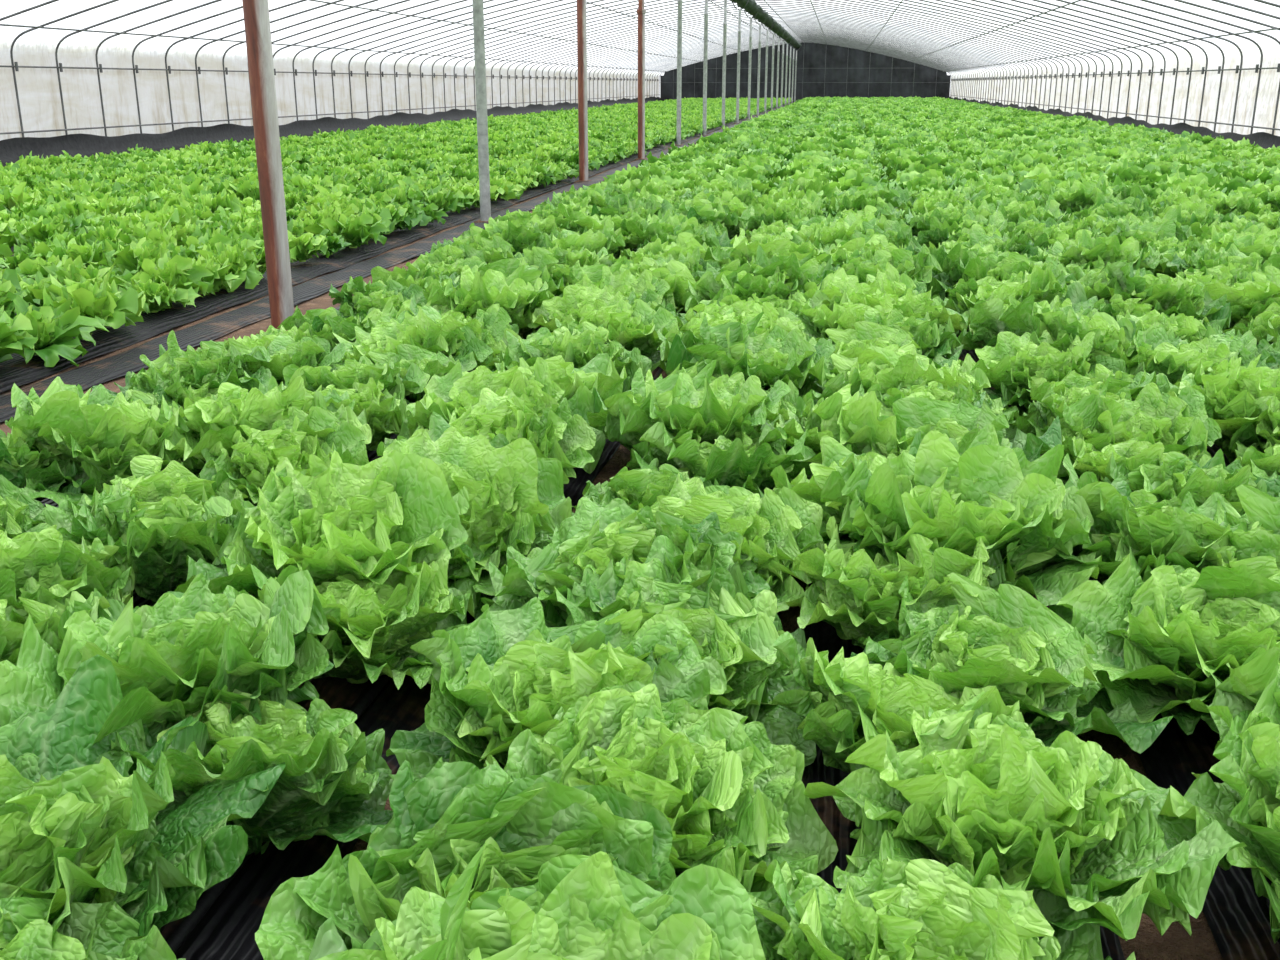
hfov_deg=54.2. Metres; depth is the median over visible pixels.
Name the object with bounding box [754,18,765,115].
support pole
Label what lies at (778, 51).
support pole
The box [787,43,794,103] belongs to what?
support pole
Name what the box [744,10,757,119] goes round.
support pole
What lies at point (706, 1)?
support pole
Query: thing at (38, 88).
wall
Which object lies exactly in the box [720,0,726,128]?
support pole
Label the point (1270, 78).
wall
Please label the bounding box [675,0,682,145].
support pole
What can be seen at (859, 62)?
wall
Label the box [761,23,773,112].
support pole
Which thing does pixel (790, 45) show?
support pole
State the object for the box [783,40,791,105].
support pole
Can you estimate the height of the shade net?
0.309 m
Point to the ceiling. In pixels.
(47, 13)
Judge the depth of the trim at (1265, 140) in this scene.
23.47 m
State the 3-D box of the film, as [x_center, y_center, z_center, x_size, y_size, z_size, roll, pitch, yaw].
[-0.025,-10.612,36.819,6.135,0.033,79.700,3,18,8]
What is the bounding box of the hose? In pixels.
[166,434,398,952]
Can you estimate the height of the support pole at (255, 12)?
3.099 m
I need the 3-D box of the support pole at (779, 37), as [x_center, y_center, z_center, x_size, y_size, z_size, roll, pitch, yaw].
[6.521,-18.673,57.192,0.461,3.099,0.200,3,18,8]
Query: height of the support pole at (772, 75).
3.099 m
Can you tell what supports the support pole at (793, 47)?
on the ground cover at (87, 376)
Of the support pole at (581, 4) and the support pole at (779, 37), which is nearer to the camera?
the support pole at (581, 4)
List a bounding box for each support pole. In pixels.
[242,0,293,334]
[472,0,490,222]
[574,0,591,182]
[634,0,646,159]
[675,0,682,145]
[700,0,707,135]
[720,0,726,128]
[731,1,748,123]
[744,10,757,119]
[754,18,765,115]
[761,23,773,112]
[769,30,778,110]
[774,32,784,108]
[779,37,787,106]
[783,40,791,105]
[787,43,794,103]
[790,45,797,102]
[793,47,799,101]
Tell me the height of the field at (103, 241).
0.477 m
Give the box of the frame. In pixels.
[0,0,1279,136]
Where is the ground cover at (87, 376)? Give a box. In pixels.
[0,102,793,421]
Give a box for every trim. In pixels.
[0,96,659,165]
[949,96,1279,148]
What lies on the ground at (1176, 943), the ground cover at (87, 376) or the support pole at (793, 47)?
the ground cover at (87, 376)
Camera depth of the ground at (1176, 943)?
2.07 m
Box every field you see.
[0,96,793,366]
[0,96,1279,959]
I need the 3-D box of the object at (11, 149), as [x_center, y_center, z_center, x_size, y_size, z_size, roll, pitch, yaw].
[-4.945,-10.704,36.554,0.280,0.343,81.750,3,18,8]
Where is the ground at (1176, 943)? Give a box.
[0,104,1222,959]
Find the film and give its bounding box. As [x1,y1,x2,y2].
[0,102,790,392]
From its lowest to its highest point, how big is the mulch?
0.033 m
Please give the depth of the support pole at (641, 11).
17.26 m
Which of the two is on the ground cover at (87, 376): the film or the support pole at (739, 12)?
the support pole at (739, 12)
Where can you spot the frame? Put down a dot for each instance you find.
(841, 39)
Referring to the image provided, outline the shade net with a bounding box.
[730,0,800,47]
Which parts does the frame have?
frame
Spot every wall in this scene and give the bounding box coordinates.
[0,36,659,140]
[660,42,950,101]
[951,41,1279,135]
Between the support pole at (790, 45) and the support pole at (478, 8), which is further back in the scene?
the support pole at (790, 45)
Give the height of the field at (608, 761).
0.680 m
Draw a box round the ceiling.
[0,0,1279,73]

